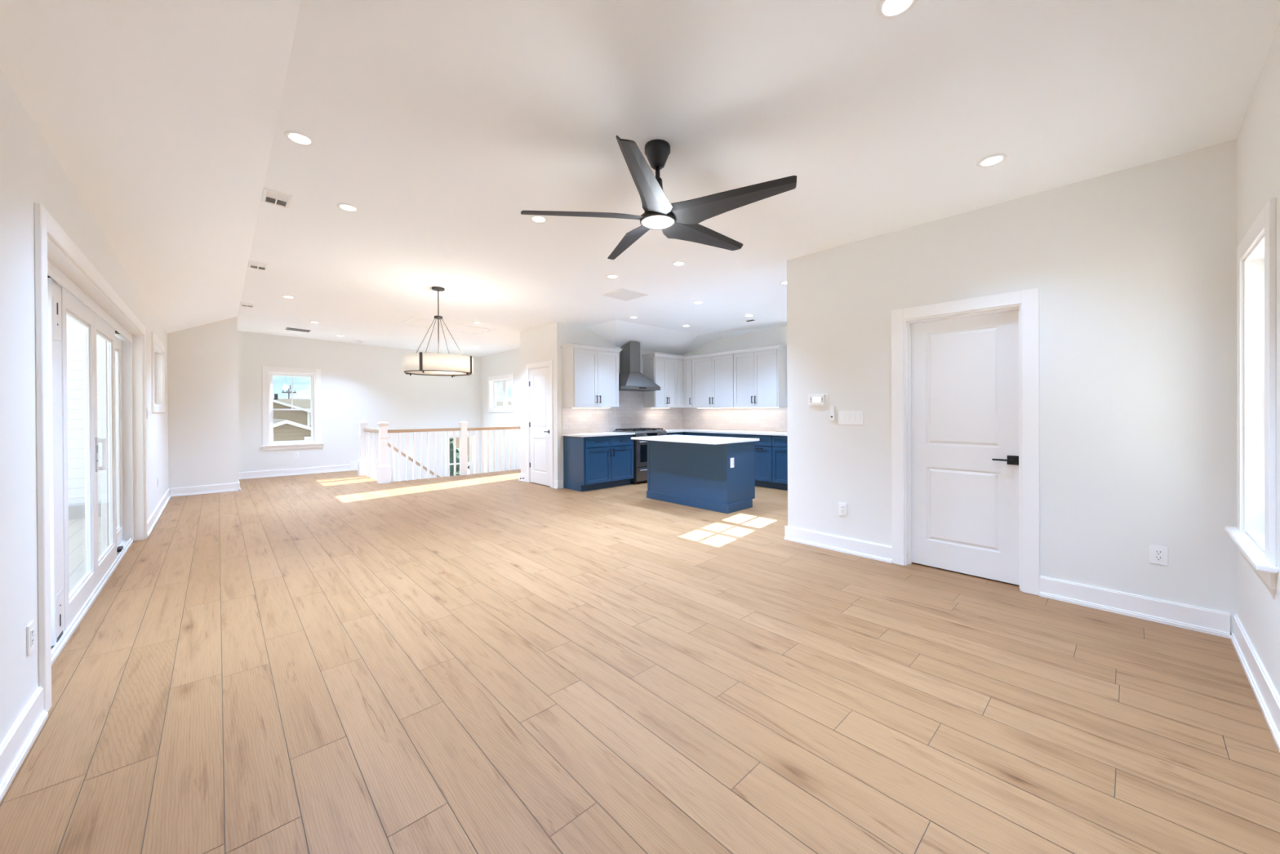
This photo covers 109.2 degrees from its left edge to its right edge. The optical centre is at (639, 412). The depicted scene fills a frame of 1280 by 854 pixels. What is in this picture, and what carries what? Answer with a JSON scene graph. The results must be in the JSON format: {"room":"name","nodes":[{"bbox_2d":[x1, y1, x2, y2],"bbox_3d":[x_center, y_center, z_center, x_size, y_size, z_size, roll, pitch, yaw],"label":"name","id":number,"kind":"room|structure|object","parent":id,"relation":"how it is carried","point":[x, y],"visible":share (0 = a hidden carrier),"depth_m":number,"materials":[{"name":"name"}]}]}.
{"room":"living room","nodes":[
{"label":"living room","id":0,"kind":"room"},
{"bbox_2d":[0,69,168,744],"bbox_3d":[-3.752,-0.275,3.091,0.160,3.150,10.645,0,0,-43],"label":"wall","id":1,"kind":"structure","parent":0,"point":[30,173],"depth_m":1.81,"materials":[{"name":"white paint"}]},
{"bbox_2d":[26,620,34,655],"bbox_3d":[-2.470,0.912,1.846,0.009,0.118,0.075,0,0,-43],"label":"wall outlet","id":2,"kind":"object","parent":1,"relation":"attached to","point":[30,628],"visible":1,"depth_m":1.84,"materials":[{"name":"white plastic"}]},
{"bbox_2d":[30,627,33,646],"bbox_3d":[-2.469,0.912,1.848,0.003,0.066,0.033,0,0,-43],"label":"receptacle","id":3,"kind":"object","parent":2,"relation":"attached to","point":[31,628],"depth_m":1.84,"materials":[{"name":"white plastic"}]},
{"bbox_2d":[0,488,170,801],"bbox_3d":[-3.718,1.232,3.206,0.026,0.135,10.519,0,0,-43],"label":"baseboard","id":4,"kind":"structure","parent":1,"relation":"attached to","point":[20,737],"depth_m":1.74,"materials":[{"name":"white wood"}]},
{"bbox_2d":[34,202,147,711],"bbox_3d":[-3.922,0.206,3.280,0.200,2.190,3.835,0,0,-43],"label":"door","id":5,"kind":"structure","parent":1,"relation":"in","point":[66,282],"depth_m":2.91,"materials":[{"name":"white plastic"}]},
{"bbox_2d":[151,331,165,412],"bbox_3d":[-6.311,-0.475,5.856,0.183,0.944,1.614,0,0,-43],"label":"window","id":6,"kind":"structure","parent":1,"relation":"in","point":[157,348],"depth_m":6.37,"materials":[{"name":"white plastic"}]},
{"bbox_2d":[167,316,238,494],"bbox_3d":[-7.645,-0.269,7.885,0.975,3.150,1.680,0,0,-43],"label":"wall partition","id":7,"kind":"structure","parent":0,"point":[202,360],"depth_m":7.32,"materials":[{"name":"white paint"}]},
{"bbox_2d":[170,480,240,497],"bbox_3d":[-7.561,1.238,7.964,0.815,0.135,1.736,0,0,-43],"label":"baseboard","id":8,"kind":"structure","parent":7,"relation":"attached to","point":[215,488],"depth_m":7.32,"materials":[{"name":"white wood"}]},
{"bbox_2d":[237,330,481,481],"bbox_3d":[-6.010,1.163,10.697,5.230,6.050,0.160,0,0,-43],"label":"wall","id":9,"kind":"structure","parent":0,"point":[368,383],"depth_m":10.20,"materials":[{"name":"white paint"}]},
{"bbox_2d":[261,366,324,450],"bbox_3d":[-7.258,-0.089,9.510,1.036,1.690,0.215,0,0,-43],"label":"window","id":10,"kind":"structure","parent":9,"relation":"in","point":[315,375],"depth_m":9.48,"materials":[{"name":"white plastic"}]},
{"bbox_2d":[238,464,350,479],"bbox_3d":[-7.153,1.231,9.508,1.884,0.135,0.026,0,0,-43],"label":"baseboard","id":11,"kind":"structure","parent":9,"relation":"attached to","point":[266,473],"depth_m":9.45,"materials":[{"name":"white wood"}]},
{"bbox_2d":[294,452,298,457],"bbox_3d":[-7.169,0.880,9.506,0.075,0.118,0.009,0,0,-43],"label":"wall outlet","id":12,"kind":"object","parent":9,"relation":"attached to","point":[296,454],"visible":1,"depth_m":9.50,"materials":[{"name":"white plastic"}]},
{"bbox_2d":[350,461,357,470],"bbox_3d":[-5.352,2.356,11.182,3.020,2.573,0.020,0,0,-43],"label":"trim","id":13,"kind":"structure","parent":9,"relation":"attached to","point":[353,465],"depth_m":10.19,"materials":[{"name":"white wood"}]},
{"bbox_2d":[444,431,479,476],"bbox_3d":[-4.682,1.241,11.898,0.970,1.507,0.215,0,0,-43],"label":"window","id":14,"kind":"structure","parent":9,"relation":"in","point":[457,433],"depth_m":12.03,"materials":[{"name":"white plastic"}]},
{"bbox_2d":[480,348,519,472],"bbox_3d":[-2.427,1.145,10.365,0.170,6.050,5.200,0,0,-43],"label":"wall","id":15,"kind":"structure","parent":0,"point":[505,362],"depth_m":11.37,"materials":[{"name":"white paint"}]},
{"bbox_2d":[487,373,514,412],"bbox_3d":[-3.424,-0.470,11.408,0.183,0.919,1.404,0,0,-43],"label":"window","id":16,"kind":"structure","parent":15,"relation":"in","point":[504,379],"depth_m":11.45,"materials":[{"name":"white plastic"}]},
{"bbox_2d":[520,322,563,480],"bbox_3d":[-1.775,-0.301,8.128,0.120,3.150,1.270,0,0,-43],"label":"wall","id":17,"kind":"structure","parent":0,"point":[540,344],"depth_m":7.82,"materials":[{"name":"white paint"}]},
{"bbox_2d":[525,360,553,487],"bbox_3d":[-1.746,0.194,8.073,0.178,2.160,0.890,0,0,-43],"label":"door","id":18,"kind":"structure","parent":17,"relation":"in","point":[539,375],"depth_m":8.05,"materials":[{"name":"white paint"}]},
{"bbox_2d":[519,473,563,488],"bbox_3d":[-1.451,1.204,8.427,1.036,0.135,1.322,0,0,-43],"label":"baseboard","id":19,"kind":"structure","parent":17,"relation":"attached to","point":[558,484],"depth_m":7.67,"materials":[{"name":"white wood"}]},
{"bbox_2d":[562,323,682,433],"bbox_3d":[-0.179,-0.312,8.826,3.170,3.150,0.120,0,0,-43],"label":"wall","id":20,"kind":"structure","parent":0,"point":[575,334],"depth_m":8.05,"materials":[{"name":"white paint"}]},
{"bbox_2d":[562,347,618,407],"bbox_3d":[-0.825,-0.579,7.885,0.975,0.973,0.379,0,0,-43],"label":"upper cabinet","id":21,"kind":"object","parent":20,"relation":"attached to","point":[590,378],"visible":0.99,"depth_m":7.68,"materials":[{"name":"white paint"}]},
{"bbox_2d":[571,407,610,408],"bbox_3d":[-0.838,-0.086,7.899,0.820,0.014,0.050,0,0,-43],"label":"light","id":22,"kind":"object","parent":21,"relation":"attached to","point":[571,407],"visible":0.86,"depth_m":7.86,"materials":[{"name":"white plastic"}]},
{"bbox_2d":[560,342,622,352],"bbox_3d":[-0.828,-1.098,7.883,1.055,0.068,0.380,0,0,-43],"label":"crown molding","id":23,"kind":"structure","parent":20,"relation":"attached to","point":[573,344],"depth_m":7.66,"materials":[{"name":"white paint"}]},
{"bbox_2d":[561,407,682,433],"bbox_3d":[-0.205,0.125,8.711,3.026,0.445,0.010,0,0,-43],"label":"backsplash","id":24,"kind":"structure","parent":20,"relation":"attached to","point":[574,420],"depth_m":8.50,"materials":[{"name":"tile"}]},
{"bbox_2d":[618,390,643,407],"bbox_3d":[-0.264,-0.412,8.656,0.893,0.628,0.010,0,0,-43],"label":"backsplash","id":25,"kind":"structure","parent":20,"relation":"attached to","point":[626,398],"depth_m":8.73,"materials":[{"name":"tile"}]},
{"bbox_2d":[618,341,660,391],"bbox_3d":[-0.097,-0.862,8.474,0.873,0.898,0.486,0,0,-43],"label":"range hood","id":26,"kind":"object","parent":20,"relation":"attached to","point":[630,377],"visible":0.9,"depth_m":8.39,"materials":[{"name":"metal"}]},
{"bbox_2d":[643,356,684,407],"bbox_3d":[0.498,-0.590,9.113,0.845,0.973,0.379,0,0,-43],"label":"upper cabinet","id":27,"kind":"object","parent":20,"relation":"attached to","point":[667,373],"visible":1,"depth_m":8.92,"materials":[{"name":"white paint"}]},
{"bbox_2d":[641,344,786,359],"bbox_3d":[1.389,-1.112,8.573,2.767,0.068,0.817,0,0,26],"label":"crown molding","id":28,"kind":"structure","parent":27,"relation":"attached to","point":[775,346],"depth_m":8.61,"materials":[{"name":"white paint"}]},
{"bbox_2d":[0,469,1279,853],"bbox_3d":[-1.447,1.427,6.448,7.965,0.300,12.275,0,0,-43],"label":"floor","id":29,"kind":"structure","parent":0,"point":[342,662],"depth_m":2.02,"materials":[{"name":"brown wood"}]},
{"bbox_2d":[357,421,520,484],"bbox_3d":[-4.157,0.844,9.845,3.069,1.375,1.598,0,0,-43],"label":"guard railing","id":30,"kind":"object","parent":29,"relation":"on","point":[372,463],"visible":0.85,"depth_m":9.13,"materials":[{"name":"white wood"}]},
{"bbox_2d":[563,434,633,491],"bbox_3d":[-0.685,0.827,7.835,1.075,0.883,0.639,0,0,-43],"label":"base cabinet","id":31,"kind":"object","parent":29,"relation":"on","point":[589,463],"visible":0.98,"depth_m":7.56,"materials":[{"name":"blue paint"}]},
{"bbox_2d":[562,431,635,436],"bbox_3d":[-0.699,0.370,7.835,1.106,0.032,0.622,0,0,-43],"label":"countertop","id":32,"kind":"structure","parent":31,"relation":"on","point":[598,433],"depth_m":7.62,"materials":[{"name":"white stone"}]},
{"bbox_2d":[613,427,666,484],"bbox_3d":[0.020,0.779,8.444,0.770,0.968,0.684,0,0,-43],"label":"range","id":33,"kind":"object","parent":29,"relation":"on","point":[640,446],"visible":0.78,"depth_m":8.07,"materials":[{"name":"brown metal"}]},
{"bbox_2d":[613,429,657,432],"bbox_3d":[-0.020,0.339,8.483,0.770,0.019,0.573,0,0,-43],"label":"cooktop","id":34,"kind":"object","parent":33,"relation":"in","point":[616,430],"depth_m":8.24,"materials":[{"name":"metal"}]},
{"bbox_2d":[666,431,683,435],"bbox_3d":[0.467,0.818,8.931,0.535,0.883,0.599,0,0,-43],"label":"base cabinet","id":35,"kind":"object","parent":29,"relation":"on","point":[677,433],"visible":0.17,"depth_m":8.75,"materials":[{"name":"blue paint"}]},
{"bbox_2d":[631,434,759,513],"bbox_3d":[0.750,0.809,6.377,0.975,0.913,1.540,0,0,-43],"label":"kitchen island","id":36,"kind":"object","parent":29,"relation":"on","point":[689,470],"visible":1,"depth_m":6.06,"materials":[{"name":"blue paint"}]},
{"bbox_2d":[631,434,759,444],"bbox_3d":[0.738,0.368,6.367,0.950,0.030,1.540,0,0,-43],"label":"island countertop","id":37,"kind":"structure","parent":36,"relation":"on","point":[677,438],"depth_m":6.12,"materials":[{"name":"white stone"}]},
{"bbox_2d":[730,457,733,467],"bbox_3d":[1.174,0.637,5.789,0.078,0.125,0.009,0,0,-43],"label":"wall outlet","id":38,"kind":"object","parent":36,"relation":"attached to","point":[731,459],"visible":1,"depth_m":5.79,"materials":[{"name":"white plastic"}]},
{"bbox_2d":[683,431,717,436],"bbox_3d":[1.156,0.814,9.022,0.639,0.883,1.404,0,0,-43],"label":"base cabinet","id":39,"kind":"object","parent":29,"relation":"on","point":[712,434],"visible":0.18,"depth_m":8.57,"materials":[{"name":"blue paint"}]},
{"bbox_2d":[657,428,787,435],"bbox_3d":[1.655,0.356,8.098,1.160,0.032,3.440,0,0,-43],"label":"countertop","id":40,"kind":"structure","parent":39,"relation":"on","point":[672,430],"depth_m":8.23,"materials":[{"name":"white stone"}]},
{"bbox_2d":[716,433,749,438],"bbox_3d":[1.849,0.812,8.245,0.679,0.883,0.677,0,0,-43],"label":"base cabinet","id":41,"kind":"object","parent":29,"relation":"on","point":[730,435],"visible":0.15,"depth_m":8.04,"materials":[{"name":"blue paint"}]},
{"bbox_2d":[748,434,774,488],"bbox_3d":[2.232,0.812,7.833,0.679,0.883,0.445,0,0,-43],"label":"base cabinet","id":42,"kind":"object","parent":29,"relation":"on","point":[763,447],"visible":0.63,"depth_m":7.60,"materials":[{"name":"blue paint"}]},
{"bbox_2d":[772,435,787,489],"bbox_3d":[2.691,0.811,7.338,0.679,0.883,0.900,0,0,-43],"label":"base cabinet","id":43,"kind":"object","parent":29,"relation":"on","point":[780,443],"visible":0.3,"depth_m":7.37,"materials":[{"name":"blue paint"}]},
{"bbox_3d":[-4.474,2.385,10.302,2.929,2.203,2.464,0,0,-43],"label":"staircase","id":44,"kind":"structure","parent":29,"relation":"attached to","visible":0},
{"bbox_2d":[387,442,439,481],"bbox_3d":[-4.696,1.815,10.169,2.420,2.937,0.150,0,0,-43],"label":"stair railing","id":45,"kind":"object","parent":44,"relation":"on","point":[432,473],"visible":0.14,"depth_m":9.87,"materials":[{"name":"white wood"}]},
{"bbox_2d":[0,0,1279,356],"bbox_3d":[-1.433,-1.535,6.480,7.865,0.675,12.255,0,0,-43],"label":"ceiling","id":46,"kind":"structure","parent":0,"point":[442,122],"depth_m":2.46,"materials":[{"name":"white paint"}]},
{"bbox_2d":[240,302,255,307],"bbox_3d":[-5.831,-1.599,6.761,0.164,0.012,0.284,2,-1,-43],"label":"ceiling vent","id":47,"kind":"object","parent":46,"relation":"in","point":[242,304],"visible":1,"depth_m":6.74,"materials":[{"name":"white metal"}]},
{"bbox_2d":[247,260,268,271],"bbox_3d":[-4.171,-1.602,4.972,0.164,0.012,0.284,2,-1,-43],"label":"ceiling vent","id":48,"kind":"object","parent":46,"relation":"in","point":[252,264],"visible":1,"depth_m":4.96,"materials":[{"name":"white metal"}]},
{"bbox_2d":[261,187,292,208],"bbox_3d":[-2.726,-1.605,3.415,0.164,0.012,0.274,2,-1,-43],"label":"ceiling vent","id":49,"kind":"object","parent":46,"relation":"in","point":[270,197],"visible":1,"depth_m":3.40,"materials":[{"name":"white metal"}]},
{"bbox_2d":[281,295,295,298],"bbox_3d":[-4.840,-1.593,6.271,0.148,0.008,0.148,0,0,-43],"label":"recessed light","id":50,"kind":"object","parent":46,"relation":"in","point":[285,296],"visible":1,"depth_m":6.25,"materials":[{"name":"white plastic"}]},
{"bbox_2d":[284,326,311,332],"bbox_3d":[-6.507,-1.577,8.665,0.380,0.020,0.326,0,0,-43],"label":"ceiling vent","id":51,"kind":"object","parent":46,"relation":"in","point":[286,327],"visible":1,"depth_m":8.64,"materials":[{"name":"black"}]},
{"bbox_2d":[284,130,315,146],"bbox_3d":[-1.996,-1.607,2.671,0.148,0.008,0.148,0,0,-43],"label":"recessed light","id":52,"kind":"object","parent":46,"relation":"in","point":[297,137],"visible":1,"depth_m":2.66,"materials":[{"name":"white plastic"}]},
{"bbox_2d":[336,203,359,212],"bbox_3d":[-2.276,-1.597,3.547,0.148,0.008,0.148,0,0,-43],"label":"recessed light","id":53,"kind":"object","parent":46,"relation":"in","point":[345,206],"visible":1,"depth_m":3.54,"materials":[{"name":"white plastic"}]},
{"bbox_2d":[401,286,473,377],"bbox_3d":[-2.535,-1.020,5.724,0.822,1.098,0.822,0,0,-43],"label":"drum pendant","id":54,"kind":"object","parent":46,"relation":"hanging from","point":[424,364],"visible":1,"depth_m":5.44,"materials":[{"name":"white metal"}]},
{"bbox_2d":[406,370,468,375],"bbox_3d":[-2.533,-0.503,5.726,0.760,0.003,0.760,0,0,-43],"label":"diffuser","id":55,"kind":"object","parent":54,"relation":"attached to","point":[408,372],"depth_m":5.72,"materials":[{"name":"white glass"}]},
{"bbox_2d":[400,316,496,335],"bbox_3d":[-3.398,-1.532,8.139,1.430,0.020,0.690,2,-1,-43],"label":"attic hatch","id":56,"kind":"object","parent":46,"relation":"attached to","point":[417,322],"visible":0.98,"depth_m":8.09,"materials":[{"name":"white paint"}]},
{"bbox_2d":[529,214,547,222],"bbox_3d":[-0.822,-1.570,3.696,0.148,0.008,0.148,0,0,-43],"label":"recessed light","id":57,"kind":"object","parent":46,"relation":"in","point":[537,219],"visible":0.98,"depth_m":3.69,"materials":[{"name":"white plastic"}]},
{"bbox_2d":[605,274,618,278],"bbox_3d":[-0.310,-1.536,5.144,0.148,0.008,0.148,0,0,-43],"label":"recessed light","id":58,"kind":"object","parent":46,"relation":"in","point":[610,276],"visible":1,"depth_m":5.12,"materials":[{"name":"white plastic"}]},
{"bbox_2d":[602,288,647,301],"bbox_3d":[-0.194,-1.519,5.880,0.405,0.012,0.430,2,-1,-43],"label":"ceiling vent","id":59,"kind":"object","parent":46,"relation":"in","point":[625,295],"visible":1,"depth_m":5.87,"materials":[{"name":"white plastic"}]},
{"bbox_2d":[520,135,796,259],"bbox_3d":[0.159,-1.348,2.732,1.478,0.461,1.529,0,0,-43],"label":"ceiling fan","id":60,"kind":"object","parent":46,"relation":"hanging from","point":[680,220],"visible":1,"depth_m":2.59,"materials":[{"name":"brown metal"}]},
{"bbox_2d":[671,261,685,266],"bbox_3d":[0.399,-1.533,4.685,0.148,0.008,0.148,0,0,-43],"label":"recessed light","id":61,"kind":"object","parent":46,"relation":"in","point":[675,263],"visible":1,"depth_m":4.67,"materials":[{"name":"white plastic"}]},
{"bbox_2d":[693,301,703,304],"bbox_3d":[0.803,-1.517,6.290,0.148,0.008,0.148,0,0,-43],"label":"recessed light","id":62,"kind":"object","parent":46,"relation":"in","point":[695,302],"visible":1,"depth_m":6.26,"materials":[{"name":"white plastic"}]},
{"bbox_2d":[744,319,756,321],"bbox_3d":[1.817,-1.518,7.495,0.100,0.012,0.186,0,0,-43],"label":"ceiling vent","id":63,"kind":"object","parent":46,"relation":"in","point":[749,320],"visible":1,"depth_m":7.49,"materials":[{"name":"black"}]},
{"bbox_2d":[779,280,786,284],"bbox_3d":[1.711,-1.519,5.324,0.148,0.008,0.148,0,0,-43],"label":"recessed light","id":64,"kind":"object","parent":46,"relation":"in","point":[784,282],"visible":0.52,"depth_m":5.32,"materials":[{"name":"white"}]},
{"bbox_2d":[875,0,918,19],"bbox_3d":[0.990,-1.573,1.750,0.148,0.008,0.148,0,0,-43],"label":"recessed light","id":65,"kind":"object","parent":46,"relation":"in","point":[885,9],"visible":1,"depth_m":1.77,"materials":[{"name":"white plastic"}]},
{"bbox_2d":[976,153,1007,167],"bbox_3d":[2.147,-1.536,2.777,0.148,0.008,0.148,0,0,-43],"label":"recessed light","id":66,"kind":"object","parent":46,"relation":"in","point":[994,159],"visible":1,"depth_m":2.77,"materials":[{"name":"white plastic"}]},
{"bbox_2d":[682,325,786,431],"bbox_3d":[3.324,-0.326,7.264,0.160,3.150,6.935,0,0,-43],"label":"wall","id":67,"kind":"structure","parent":0,"point":[776,335],"depth_m":8.55,"materials":[{"name":"white paint"}]},
{"bbox_2d":[683,359,696,408],"bbox_3d":[1.067,-0.590,9.299,0.374,0.980,0.232,0,0,-43],"label":"upper cabinet","id":68,"kind":"object","parent":67,"relation":"attached to","point":[687,363],"visible":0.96,"depth_m":9.21,"materials":[{"name":"white paint"}]},
{"bbox_2d":[692,354,733,407],"bbox_3d":[1.487,-0.591,8.847,0.374,0.980,0.992,0,0,-43],"label":"upper cabinet","id":69,"kind":"object","parent":67,"relation":"attached to","point":[713,377],"visible":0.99,"depth_m":8.71,"materials":[{"name":"white paint"}]},
{"bbox_2d":[696,406,779,408],"bbox_3d":[1.783,-0.095,8.545,0.050,0.014,1.820,0,0,-43],"label":"light","id":70,"kind":"object","parent":69,"relation":"attached to","point":[756,406],"visible":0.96,"depth_m":8.49,"materials":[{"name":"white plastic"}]},
{"bbox_2d":[682,406,787,431],"bbox_3d":[2.075,0.117,8.487,0.010,0.438,3.418,0,0,-43],"label":"backsplash","id":71,"kind":"structure","parent":67,"relation":"attached to","point":[756,419],"depth_m":8.70,"materials":[{"name":"tile"}]},
{"bbox_2d":[733,349,786,407],"bbox_3d":[2.136,-0.592,8.147,0.374,0.980,0.905,0,0,-43],"label":"upper cabinet","id":72,"kind":"object","parent":67,"relation":"attached to","point":[760,377],"visible":0.99,"depth_m":7.97,"materials":[{"name":"white paint"}]},
{"bbox_2d":[786,139,1237,634],"bbox_3d":[2.448,-0.310,3.586,0.130,3.150,2.735,0,0,-43],"label":"wall","id":73,"kind":"structure","parent":0,"point":[1134,269],"depth_m":2.96,"materials":[{"name":"white paint"}]},
{"bbox_2d":[808,393,827,406],"bbox_3d":[1.678,-0.118,4.300,0.028,0.120,0.190,0,0,-43],"label":"thermostat","id":74,"kind":"object","parent":73,"relation":"attached to","point":[819,399],"visible":1,"depth_m":4.29,"materials":[{"name":"white plastic"}]},
{"bbox_2d":[829,405,835,420],"bbox_3d":[1.774,0.005,4.201,0.024,0.136,0.050,0,0,-43],"label":"remote","id":75,"kind":"object","parent":73,"relation":"attached to","point":[832,415],"visible":1,"depth_m":4.19,"materials":[{"name":"white plastic"}]},
{"bbox_2d":[838,502,847,515],"bbox_3d":[1.845,0.879,4.143,0.009,0.118,0.075,0,0,-43],"label":"wall outlet","id":76,"kind":"object","parent":73,"relation":"attached to","point":[842,506],"visible":1,"depth_m":4.14,"materials":[{"name":"white plastic"}]},
{"bbox_2d":[840,505,844,512],"bbox_3d":[1.843,0.879,4.141,0.003,0.066,0.033,0,0,-43],"label":"receptacle","id":77,"kind":"object","parent":76,"relation":"attached to","point":[842,506],"depth_m":4.14,"materials":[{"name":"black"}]},
{"bbox_2d":[839,410,863,424],"bbox_3d":[1.896,0.045,4.081,0.009,0.119,0.208,0,0,-43],"label":"light switch","id":78,"kind":"object","parent":73,"relation":"attached to","point":[846,417],"visible":1,"depth_m":4.08,"materials":[{"name":"white plastic"}]},
{"bbox_2d":[891,287,1039,595],"bbox_3d":[2.488,0.202,3.533,0.148,2.127,0.939,0,0,-43],"label":"door","id":79,"kind":"structure","parent":73,"relation":"in","point":[966,494],"depth_m":3.52,"materials":[{"name":"white paint"}]},
{"bbox_2d":[784,525,1230,638],"bbox_3d":[3.272,1.191,4.383,2.456,0.135,2.735,0,0,-43],"label":"baseboard","id":80,"kind":"structure","parent":73,"relation":"attached to","point":[1213,622],"depth_m":2.92,"materials":[{"name":"white wood"}]},
{"bbox_2d":[1149,544,1168,565],"bbox_3d":[3.136,0.861,2.752,0.009,0.113,0.076,0,0,-43],"label":"wall outlet","id":81,"kind":"object","parent":73,"relation":"attached to","point":[1158,554],"visible":1,"depth_m":2.75,"materials":[{"name":"white plastic"}]},
{"bbox_2d":[1154,549,1162,560],"bbox_3d":[3.134,0.861,2.750,0.003,0.066,0.033,0,0,-43],"label":"receptacle","id":82,"kind":"object","parent":81,"relation":"attached to","point":[1157,553],"depth_m":2.75,"materials":[{"name":"white plastic"}]},
{"bbox_2d":[1236,22,1279,696],"bbox_3d":[2.797,-0.306,1.934,8.185,3.150,0.160,0,0,-43],"label":"wall","id":83,"kind":"structure","parent":0,"point":[1258,140],"depth_m":2.03,"materials":[{"name":"white paint"}]},
{"bbox_2d":[1224,197,1278,589],"bbox_3d":[2.933,-0.079,2.095,0.910,1.597,0.220,0,0,-43],"label":"window","id":84,"kind":"structure","parent":83,"relation":"in","point":[1256,325],"depth_m":2.31,"materials":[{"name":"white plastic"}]},
{"bbox_2d":[1230,613,1279,751],"bbox_3d":[1.594,1.211,0.943,4.735,0.135,0.026,0,0,-43],"label":"baseboard","id":85,"kind":"structure","parent":83,"relation":"attached to","point":[1268,698],"depth_m":2.04,"materials":[{"name":"white wood"}]},
{"bbox_3d":[-19.594,4.558,43.202,150.000,0.200,150.000,0,0,-43],"label":"ground","id":86,"kind":"structure","parent":0,"visible":0},
{"bbox_2d":[66,315,101,519],"bbox_3d":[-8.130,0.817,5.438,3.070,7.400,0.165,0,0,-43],"label":"glass pane","id":87,"kind":"object","parent":86,"relation":"on","point":[75,362],"visible":0.02,"depth_m":6.00,"materials":[{"name":"white"}]},
{"bbox_2d":[68,516,101,592],"bbox_3d":[-4.935,2.952,2.885,1.855,3.110,7.950,0,0,-43],"label":"deck","id":88,"kind":"object","parent":86,"relation":"on","point":[77,538],"visible":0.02,"depth_m":4.66,"materials":[{"name":"white wood"}]},
{"bbox_2d":[281,384,296,399],"bbox_3d":[-36.759,0.811,47.697,1.200,7.450,0.234,0,0,-43],"label":"utility pole","id":89,"kind":"object","parent":86,"relation":"on","point":[290,388],"visible":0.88,"depth_m":47.67,"materials":[{"name":"grey wood"}]},
{"bbox_2d":[272,399,311,426],"bbox_3d":[-25.169,1.299,25.733,10.700,6.490,4.630,0,0,-43],"label":"house","id":90,"kind":"object","parent":86,"relation":"on","point":[300,416],"visible":0.1,"depth_m":27.07,"materials":[{"name":"beige"}]},
{"bbox_2d":[273,418,311,441],"bbox_3d":[-17.160,2.404,21.568,7.500,4.220,7.630,0,0,-43],"label":"house","id":91,"kind":"object","parent":86,"relation":"on","point":[283,429],"visible":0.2,"depth_m":19.09,"materials":[{"name":"beige"}]},
{"bbox_2d":[272,393,511,461],"bbox_3d":[-26.992,1.549,34.976,36.800,5.950,7.000,0,0,-43],"label":"house","id":92,"kind":"object","parent":86,"relation":"on","point":[304,403],"visible":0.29,"depth_m":35.19,"materials":[{"name":"beige"}]},
{"bbox_2d":[449,437,468,475],"bbox_3d":[-10.893,2.537,25.269,2.744,4.150,2.444,0,0,21],"label":"evergreen tree","id":93,"kind":"object","parent":86,"relation":"on","point":[451,439],"visible":0.12,"depth_m":24.83,"materials":[{"name":"green plant"}]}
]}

